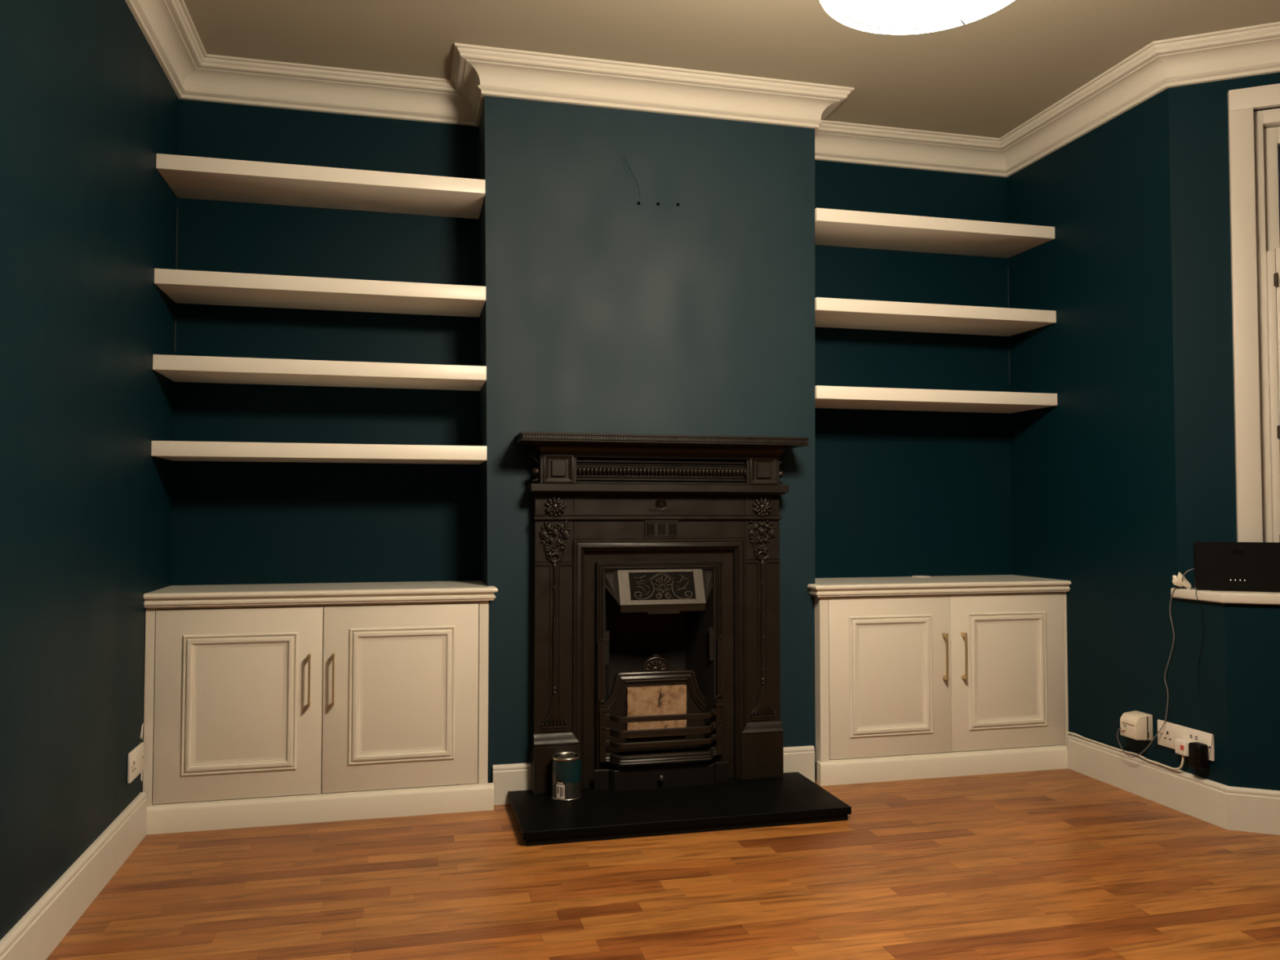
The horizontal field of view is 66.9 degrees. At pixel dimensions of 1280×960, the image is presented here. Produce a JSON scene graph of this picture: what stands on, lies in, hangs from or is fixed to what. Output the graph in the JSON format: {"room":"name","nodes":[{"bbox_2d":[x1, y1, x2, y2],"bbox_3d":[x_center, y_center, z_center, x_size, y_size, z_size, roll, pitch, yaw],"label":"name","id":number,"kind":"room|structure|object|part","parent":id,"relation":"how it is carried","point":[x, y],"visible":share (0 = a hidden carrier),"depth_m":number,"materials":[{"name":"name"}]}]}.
{"room":"living room","nodes":[
{"label":"living room","id":0,"kind":"room"},
{"bbox_2d":[0,0,178,940],"bbox_3d":[-1.201,-0.258,1.316,0.101,2.653,4.750,0,-2,-14],"label":"wall","id":1,"kind":"structure","parent":0,"point":[88,216],"depth_m":2.45,"materials":[{"name":"teal paint"}]},
{"bbox_2d":[0,791,146,959],"bbox_3d":[-1.083,0.992,1.033,0.018,0.136,4.226,0,-2,-14],"label":"baseboard","id":2,"kind":"structure","parent":1,"relation":"attached to","point":[35,936],"depth_m":2.42,"materials":[{"name":"white paint"}]},
{"bbox_2d":[127,742,143,783],"bbox_3d":[-1.561,0.875,3.006,0.013,0.090,0.153,0,-2,-14],"label":"wall socket","id":3,"kind":"object","parent":1,"relation":"attached to","point":[135,757],"visible":1,"depth_m":2.98,"materials":[{"name":"white plastic"}]},
{"bbox_2d":[124,0,206,98],"bbox_3d":[-1.079,-1.522,1.307,0.114,0.126,4.591,0,-2,-14],"label":"trim","id":4,"kind":"structure","parent":1,"relation":"attached to","point":[168,27],"depth_m":3.20,"materials":[{"name":"white paint"}]},
{"bbox_2d":[170,98,1012,585],"bbox_3d":[0.018,-0.167,3.972,3.522,2.653,0.160,0,-2,-14],"label":"wall","id":5,"kind":"structure","parent":0,"point":[234,522],"depth_m":3.69,"materials":[{"name":"teal paint"}]},
{"bbox_2d":[151,440,486,464],"bbox_3d":[-1.108,-0.094,3.453,1.089,0.050,0.312,0,-2,-14],"label":"floating shelf","id":6,"kind":"object","parent":5,"relation":"attached to","point":[175,451],"visible":1,"depth_m":3.32,"materials":[{"name":"white wood"}]},
{"bbox_2d":[152,354,486,391],"bbox_3d":[-1.109,-0.378,3.462,1.086,0.050,0.312,0,-2,-14],"label":"shelf","id":7,"kind":"object","parent":5,"relation":"attached to","point":[177,368],"visible":1,"depth_m":3.36,"materials":[{"name":"white wood"}]},
{"bbox_2d":[154,268,485,317],"bbox_3d":[-1.111,-0.663,3.472,1.083,0.050,0.312,0,-2,-14],"label":"shelf","id":8,"kind":"object","parent":5,"relation":"attached to","point":[182,286],"visible":1,"depth_m":3.39,"materials":[{"name":"white wood"}]},
{"bbox_2d":[155,153,485,218],"bbox_3d":[-1.113,-1.046,3.484,1.079,0.050,0.312,0,-2,-14],"label":"floating shelf","id":9,"kind":"object","parent":5,"relation":"attached to","point":[191,177],"visible":1,"depth_m":3.41,"materials":[{"name":"white wood"}]},
{"bbox_2d":[180,53,477,126],"bbox_3d":[-1.138,-1.444,3.595,1.077,0.126,0.114,0,-2,-14],"label":"trim","id":10,"kind":"structure","parent":5,"relation":"attached to","point":[224,79],"depth_m":3.60,"materials":[{"name":"white paint"}]},
{"bbox_2d":[814,120,1007,177],"bbox_3d":[1.142,-1.425,4.169,1.065,0.126,0.114,0,-2,-14],"label":"trim","id":11,"kind":"structure","parent":5,"relation":"attached to","point":[834,141],"depth_m":4.18,"materials":[{"name":"white paint"}]},
{"bbox_2d":[814,208,1054,258],"bbox_3d":[1.166,-1.025,4.052,1.065,0.050,0.323,0,-2,-14],"label":"floating shelf","id":12,"kind":"object","parent":5,"relation":"attached to","point":[833,227],"visible":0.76,"depth_m":3.98,"materials":[{"name":"white wood"}]},
{"bbox_2d":[814,297,1056,336],"bbox_3d":[1.165,-0.674,4.040,1.067,0.050,0.323,0,-2,-14],"label":"floating shelf","id":13,"kind":"object","parent":5,"relation":"attached to","point":[833,313],"visible":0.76,"depth_m":3.96,"materials":[{"name":"white wood"}]},
{"bbox_2d":[814,385,1057,413],"bbox_3d":[1.164,-0.331,4.028,1.069,0.050,0.323,0,-2,-14],"label":"floating shelf","id":14,"kind":"object","parent":5,"relation":"attached to","point":[825,397],"visible":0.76,"depth_m":3.92,"materials":[{"name":"white wood"}]},
{"bbox_2d":[478,95,815,782],"bbox_3d":[0.026,-0.175,3.749,1.282,2.653,0.316,0,-2,-14],"label":"wall","id":15,"kind":"structure","parent":0,"point":[641,273],"depth_m":3.60,"materials":[{"name":"teal paint"}]},
{"bbox_2d":[450,44,484,126],"bbox_3d":[-0.636,-1.445,3.567,0.114,0.126,0.405,0,-2,-14],"label":"trim","id":16,"kind":"structure","parent":15,"relation":"attached to","point":[465,79],"depth_m":3.56,"materials":[{"name":"white paint"}]},
{"bbox_2d":[492,762,531,804],"bbox_3d":[-0.447,1.073,3.426,0.145,0.136,0.018,0,-2,-14],"label":"baseboard","id":17,"kind":"structure","parent":15,"relation":"attached to","point":[506,778],"depth_m":3.42,"materials":[{"name":"white paint"}]},
{"bbox_2d":[454,42,854,128],"bbox_3d":[0.076,-1.444,3.590,1.507,0.126,0.114,0,-2,-14],"label":"trim","id":18,"kind":"structure","parent":15,"relation":"attached to","point":[504,73],"depth_m":3.59,"materials":[{"name":"white paint"}]},
{"bbox_2d":[783,745,814,782],"bbox_3d":[0.592,1.082,3.678,0.145,0.136,0.018,0,-2,-14],"label":"baseboard","id":19,"kind":"structure","parent":15,"relation":"attached to","point":[801,759],"depth_m":3.67,"materials":[{"name":"white paint"}]},
{"bbox_2d":[814,90,852,131],"bbox_3d":[0.716,-1.434,3.905,0.114,0.126,0.426,0,-2,-14],"label":"trim","id":20,"kind":"structure","parent":15,"relation":"attached to","point":[829,108],"depth_m":3.81,"materials":[{"name":"white paint"}]},
{"bbox_2d":[45,761,1279,959],"bbox_3d":[1.151,1.117,1.841,4.942,0.060,4.848,0,-2,-14],"label":"floor","id":21,"kind":"structure","parent":0,"point":[1067,864],"depth_m":2.66,"materials":[{"name":"brown wood"}]},
{"bbox_2d":[142,580,497,835],"bbox_3d":[-1.082,0.757,3.396,1.125,0.766,0.379,0,-2,-14],"label":"base cabinet","id":22,"kind":"object","parent":21,"relation":"on","point":[266,704],"visible":0.99,"depth_m":3.23,"materials":[{"name":"white paint"}]},
{"bbox_3d":[-1.315,0.733,3.189,0.514,0.620,0.021,0,-2,-14],"label":"door","id":23,"kind":"part","parent":22,"relation":"part of","materials":[{"name":"white paint"}]},
{"bbox_3d":[-1.310,0.731,3.175,0.354,0.453,0.010,0,-2,-14],"label":"panel moulding","id":24,"kind":"part","parent":22,"relation":"part of","materials":[{"name":"white paint"}]},
{"bbox_3d":[-1.097,0.664,3.217,0.007,0.173,0.033,0,-2,-14],"label":"handle","id":25,"kind":"part","parent":22,"relation":"part of","materials":[{"name":"gold metal"}]},
{"bbox_2d":[146,580,488,593],"bbox_3d":[-1.101,0.397,3.421,1.096,0.044,0.346,0,-2,-14],"label":"countertop","id":26,"kind":"structure","parent":22,"relation":"on","point":[464,584],"depth_m":3.41,"materials":[{"name":"white wood"}]},
{"bbox_3d":[-1.023,0.665,3.235,0.007,0.172,0.033,0,-2,-14],"label":"handle","id":27,"kind":"part","parent":22,"relation":"part of","materials":[{"name":"gold metal"}]},
{"bbox_3d":[-0.813,0.737,3.311,0.514,0.620,0.021,0,-2,-14],"label":"door","id":28,"kind":"part","parent":22,"relation":"part of","materials":[{"name":"white paint"}]},
{"bbox_3d":[-0.808,0.730,3.297,0.352,0.456,0.010,0,-2,-14],"label":"panel moulding","id":29,"kind":"part","parent":22,"relation":"part of","materials":[{"name":"white paint"}]},
{"bbox_2d":[507,772,851,846],"bbox_3d":[0.120,1.115,3.319,1.094,0.046,0.452,0,-2,-14],"label":"hearth","id":30,"kind":"object","parent":21,"relation":"on","point":[793,798],"visible":0.95,"depth_m":3.20,"materials":[{"name":"black stone"}]},
{"bbox_2d":[551,751,582,800],"bbox_3d":[-0.254,1.021,3.349,0.107,0.143,0.107,0,-2,-14],"label":"tin","id":31,"kind":"object","parent":30,"relation":"on","point":[566,766],"visible":1,"depth_m":3.31,"materials":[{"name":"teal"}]},
{"bbox_2d":[551,772,555,785],"bbox_3d":[-0.295,1.023,3.321,0.002,0.038,0.024,1,-2,-34],"label":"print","id":32,"kind":"object","parent":31,"relation":"attached to","point":[553,774],"depth_m":3.32,"materials":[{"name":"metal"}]},
{"bbox_3d":[-0.254,0.955,3.351,0.104,0.010,0.104,0,-2,-14],"label":"lid","id":33,"kind":"part","parent":31,"relation":"part of","materials":[{"name":"silver metal"}]},
{"bbox_2d":[594,760,728,791],"bbox_3d":[0.087,1.061,3.459,0.500,0.071,0.061,0,-2,-14],"label":"pan","id":34,"kind":"object","parent":30,"relation":"on","point":[710,774],"visible":1,"depth_m":3.45,"materials":[{"name":"black metal"}]},
{"bbox_3d":[0.076,1.056,3.437,0.021,0.021,0.024,0,-2,-14],"label":"knob","id":35,"kind":"part","parent":34,"relation":"part of","materials":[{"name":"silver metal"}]},
{"bbox_2d":[514,431,809,794],"bbox_3d":[0.067,0.473,3.562,1.054,1.254,0.345,0,-2,-14],"label":"fireplace","id":36,"kind":"object","parent":30,"relation":"on","point":[656,641],"visible":1,"depth_m":3.53,"materials":[{"name":"black metal"}]},
{"bbox_3d":[-0.301,0.523,3.423,0.017,0.464,0.016,0,-2,-14],"label":"relief stem","id":37,"kind":"part","parent":36,"relation":"part of","materials":[{"name":"black metal"}]},
{"bbox_3d":[-0.286,-0.041,3.411,0.110,0.105,0.007,0,-2,-14],"label":"frieze frame","id":38,"kind":"part","parent":36,"relation":"part of","materials":[{"name":"black metal"}]},
{"bbox_3d":[-0.286,-0.042,3.410,0.053,0.059,0.009,0,-2,-14],"label":"frieze panel","id":39,"kind":"part","parent":36,"relation":"part of","materials":[{"name":"black metal"}]},
{"bbox_3d":[-0.134,0.893,3.453,0.028,0.213,0.033,0,-2,-14],"label":"grate post","id":40,"kind":"part","parent":36,"relation":"part of","materials":[{"name":"black metal"}]},
{"bbox_3d":[0.060,0.788,3.580,0.428,0.159,0.011,0,-2,-14],"label":"fireback moulding","id":41,"kind":"part","parent":36,"relation":"part of","materials":[{"name":"black metal"}]},
{"bbox_3d":[0.070,0.571,3.547,0.921,1.057,0.060,0,-2,-14],"label":"surround plate","id":42,"kind":"part","parent":36,"relation":"part of","materials":[{"name":"black metal"}]},
{"bbox_3d":[0.069,0.678,3.546,0.566,0.842,0.025,0,-2,-14],"label":"reveal plate","id":43,"kind":"part","parent":36,"relation":"part of","materials":[{"name":"black metal"}]},
{"bbox_2d":[604,568,712,614],"bbox_3d":[0.077,0.405,3.521,0.417,0.157,0.066,0,-2,-14],"label":"hood","id":44,"kind":"object","parent":36,"relation":"attached to","point":[649,591],"depth_m":3.51,"materials":[{"name":"metal"}]},
{"bbox_3d":[0.072,0.698,3.530,0.475,0.802,0.034,0,-2,-14],"label":"frame","id":45,"kind":"part","parent":36,"relation":"part of","materials":[{"name":"black metal"}]},
{"bbox_3d":[0.076,0.656,3.519,0.650,0.884,0.032,0,-2,-14],"label":"opening moulding","id":46,"kind":"part","parent":36,"relation":"part of","materials":[{"name":"black metal"}]},
{"bbox_3d":[0.079,-0.102,3.532,0.952,0.048,0.136,0,-2,-14],"label":"bed moulding","id":47,"kind":"part","parent":36,"relation":"part of","materials":[{"name":"black metal"}]},
{"bbox_3d":[0.084,0.989,3.471,0.453,0.030,0.082,0,-2,-14],"label":"grate trim","id":48,"kind":"part","parent":36,"relation":"part of","materials":[{"name":"black metal"}]},
{"bbox_2d":[514,431,809,448],"bbox_3d":[0.085,-0.141,3.508,1.054,0.030,0.190,0,-2,-14],"label":"mantel shelf","id":49,"kind":"object","parent":36,"relation":"attached to","point":[537,440],"depth_m":3.43,"materials":[{"name":"black metal"}]},
{"bbox_3d":[0.288,0.896,3.555,0.028,0.213,0.033,0,-2,-14],"label":"grate post","id":50,"kind":"part","parent":36,"relation":"part of","materials":[{"name":"black metal"}]},
{"bbox_3d":[0.456,0.529,3.606,0.017,0.464,0.016,0,-2,-14],"label":"relief stem","id":51,"kind":"part","parent":36,"relation":"part of","materials":[{"name":"black metal"}]},
{"bbox_3d":[0.457,-0.035,3.591,0.110,0.105,0.007,0,-2,-14],"label":"frieze frame","id":52,"kind":"part","parent":36,"relation":"part of","materials":[{"name":"black metal"}]},
{"bbox_3d":[0.458,-0.036,3.590,0.053,0.059,0.009,0,-2,-14],"label":"frieze panel","id":53,"kind":"part","parent":36,"relation":"part of","materials":[{"name":"black metal"}]},
{"bbox_2d":[807,574,1071,786],"bbox_3d":[1.153,0.783,3.950,1.108,0.752,0.394,0,-2,-14],"label":"base cabinet","id":54,"kind":"object","parent":21,"relation":"on","point":[945,676],"visible":1,"depth_m":3.78,"materials":[{"name":"white paint"}]},
{"bbox_3d":[0.966,0.755,3.748,0.514,0.612,0.021,0,-2,-14],"label":"door","id":55,"kind":"part","parent":54,"relation":"part of","materials":[{"name":"white paint"}]},
{"bbox_3d":[0.969,0.753,3.733,0.352,0.460,0.010,0,-2,-14],"label":"panel moulding","id":56,"kind":"part","parent":54,"relation":"part of","materials":[{"name":"white paint"}]},
{"bbox_2d":[814,574,1063,584],"bbox_3d":[1.164,0.430,3.982,1.078,0.044,0.361,0,-2,-14],"label":"countertop","id":57,"kind":"structure","parent":54,"relation":"on","point":[945,579],"depth_m":3.95,"materials":[{"name":"white wood"}]},
{"bbox_2d":[911,575,931,577],"bbox_3d":[1.198,0.411,4.127,0.080,0.005,0.080,0,-2,-14],"label":"cable grommet","id":58,"kind":"object","parent":57,"relation":"on","point":[917,576],"visible":1,"depth_m":4.10,"materials":[{"name":"white plastic"}]},
{"bbox_3d":[1.189,0.687,3.776,0.007,0.180,0.033,0,-2,-14],"label":"handle","id":59,"kind":"part","parent":54,"relation":"part of","materials":[{"name":"gold metal"}]},
{"bbox_3d":[1.270,0.688,3.796,0.007,0.180,0.033,0,-2,-14],"label":"handle","id":60,"kind":"part","parent":54,"relation":"part of","materials":[{"name":"gold metal"}]},
{"bbox_3d":[1.465,0.759,3.869,0.510,0.612,0.021,0,-2,-14],"label":"door","id":61,"kind":"part","parent":54,"relation":"part of","materials":[{"name":"white paint"}]},
{"bbox_3d":[1.464,0.756,3.853,0.352,0.458,0.010,0,-2,-14],"label":"panel moulding","id":62,"kind":"part","parent":54,"relation":"part of","materials":[{"name":"white paint"}]},
{"bbox_2d":[183,0,1279,137],"bbox_3d":[1.071,-1.615,1.913,4.777,0.100,4.950,0,-2,-14],"label":"ceiling","id":63,"kind":"structure","parent":0,"point":[989,75],"depth_m":3.34,"materials":[{"name":"paint"}]},
{"bbox_2d":[819,0,1013,34],"bbox_3d":[0.572,-1.274,1.940,0.434,0.580,0.434,0,-2,-14],"label":"pendant lamp","id":64,"kind":"object","parent":63,"relation":"hanging from","point":[877,16],"visible":1,"depth_m":2.04,"materials":[{"name":"white"}]},
{"bbox_2d":[1007,88,1279,791],"bbox_3d":[1.833,-0.173,3.791,0.120,2.653,1.365,0,-2,-14],"label":"wall","id":65,"kind":"structure","parent":0,"point":[1093,472],"depth_m":3.66,"materials":[{"name":"teal paint"}]},
{"bbox_2d":[999,41,1168,177],"bbox_3d":[1.709,-1.436,3.848,0.114,0.126,1.004,0,-2,-14],"label":"trim","id":66,"kind":"structure","parent":65,"relation":"attached to","point":[1140,77],"depth_m":3.76,"materials":[{"name":"white paint"}]},
{"bbox_2d":[1120,710,1152,740],"bbox_3d":[1.790,0.888,3.503,0.080,0.090,0.084,0,-2,-14],"label":"box","id":67,"kind":"object","parent":65,"relation":"attached to","point":[1136,725],"visible":0.97,"depth_m":3.47,"materials":[{"name":"beige plastic"}]},
{"bbox_2d":[1067,733,1228,829],"bbox_3d":[1.817,1.077,3.517,0.018,0.136,0.776,0,-2,-14],"label":"baseboard","id":68,"kind":"structure","parent":65,"relation":"attached to","point":[1204,799],"depth_m":3.46,"materials":[{"name":"white paint"}]},
{"bbox_2d":[1066,731,1184,770],"bbox_3d":[1.790,0.980,3.598,0.019,0.064,0.605,0,-2,-13],"label":"power cable","id":69,"kind":"object","parent":68,"relation":"on","point":[1180,766],"visible":1,"depth_m":3.53,"materials":[{"name":"beige plastic"}]},
{"bbox_2d":[1157,719,1214,760],"bbox_3d":[1.867,0.890,3.325,0.013,0.088,0.244,0,-2,-14],"label":"wall socket","id":70,"kind":"object","parent":65,"relation":"attached to","point":[1170,731],"visible":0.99,"depth_m":3.34,"materials":[{"name":"white plastic"}]},
{"bbox_2d":[1158,725,1162,733],"bbox_3d":[1.839,0.881,3.425,0.005,0.022,0.012,0,-2,-14],"label":"rocker switch","id":71,"kind":"object","parent":70,"relation":"attached to","point":[1159,726],"depth_m":3.42,"materials":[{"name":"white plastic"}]},
{"bbox_2d":[1174,737,1192,756],"bbox_3d":[1.853,0.912,3.307,0.031,0.053,0.056,0,-2,-14],"label":"plug","id":72,"kind":"object","parent":70,"relation":"attached to","point":[1181,744],"visible":0.89,"depth_m":3.29,"materials":[{"name":"white plastic"}]},
{"bbox_2d":[1188,742,1208,769],"bbox_3d":[1.863,0.921,3.236,0.044,0.084,0.050,0,-2,-14],"label":"power adaptor","id":73,"kind":"object","parent":70,"relation":"attached to","point":[1197,752],"visible":1,"depth_m":3.21,"materials":[{"name":"black plastic"}]},
{"bbox_2d":[1168,72,1279,735],"bbox_3d":[2.525,-0.194,3.197,1.363,2.653,0.444,-1,-2,21],"label":"wall","id":74,"kind":"structure","parent":0,"point":[1203,362],"depth_m":3.37,"materials":[{"name":"teal paint"}]},
{"bbox_2d":[1152,21,1279,88],"bbox_3d":[2.403,-1.459,3.164,1.310,0.126,0.114,-1,-2,21],"label":"trim","id":75,"kind":"structure","parent":74,"relation":"attached to","point":[1255,50],"depth_m":3.33,"materials":[{"name":"white paint"}]},
{"bbox_2d":[1170,83,1279,604],"bbox_3d":[2.458,-0.474,3.147,1.323,1.751,0.324,-1,-2,21],"label":"window","id":76,"kind":"structure","parent":74,"relation":"in","point":[1254,137],"depth_m":3.31,"materials":[{"name":"beige paint"}]},
{"bbox_2d":[1116,568,1194,757],"bbox_3d":[1.818,0.652,3.401,0.050,0.695,0.336,1,-2,-29],"label":"cable","id":77,"kind":"object","parent":76,"relation":"hanging from","point":[1193,568],"visible":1,"depth_m":3.39,"materials":[{"name":"grey plastic"}]},
{"bbox_2d":[1172,571,1191,589],"bbox_3d":[1.856,0.344,3.322,0.056,0.058,0.014,-1,-2,34],"label":"wrapping","id":78,"kind":"object","parent":76,"relation":"on","point":[1177,580],"visible":1,"depth_m":3.32,"materials":[{"name":"beige"}]},
{"bbox_2d":[1195,589,1213,771],"bbox_3d":[1.885,0.669,3.238,0.058,0.605,0.055,2,-3,-41],"label":"lead","id":79,"kind":"object","parent":76,"relation":"hanging from","point":[1197,589],"visible":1,"depth_m":3.25,"materials":[{"name":"black plastic"}]},
{"bbox_3d":[2.433,0.381,3.053,1.324,0.034,0.191,-1,-2,21],"label":"sill","id":80,"kind":"part","parent":76,"relation":"part of","materials":[{"name":"beige paint"}]},
{"bbox_2d":[1193,542,1279,592],"bbox_3d":[2.021,0.289,3.233,0.302,0.162,0.046,-1,-2,21],"label":"router","id":81,"kind":"object","parent":76,"relation":"on","point":[1246,566],"visible":1,"depth_m":3.23,"materials":[{"name":"black plastic"}]},
{"bbox_3d":[2.465,-0.844,3.252,0.643,0.756,0.045,-1,-2,21],"label":"sash","id":82,"kind":"part","parent":76,"relation":"part of","materials":[{"name":"beige paint"}]},
{"bbox_2d":[1266,248,1279,542],"bbox_3d":[2.295,-0.211,3.243,0.324,1.159,0.051,-1,-2,21],"label":"window shutter","id":83,"kind":"object","parent":76,"relation":"attached to","point":[1273,257],"visible":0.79,"depth_m":3.29,"materials":[{"name":"beige paint"}]},
{"bbox_3d":[2.309,-0.211,3.242,0.299,1.159,0.036,-1,-2,21],"label":"shutter frame","id":84,"kind":"part","parent":83,"relation":"part of","materials":[{"name":"beige paint"}]},
{"bbox_3d":[2.466,-0.836,3.253,0.559,0.660,0.005,-1,-2,21],"label":"pane","id":85,"kind":"part","parent":76,"relation":"part of","materials":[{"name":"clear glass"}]},
{"bbox_2d":[1226,786,1279,835],"bbox_3d":[2.491,1.056,2.920,1.259,0.136,0.018,-1,-2,21],"label":"baseboard","id":86,"kind":"structure","parent":74,"relation":"attached to","point":[1248,809],"depth_m":3.11,"materials":[{"name":"white paint"}]}
]}

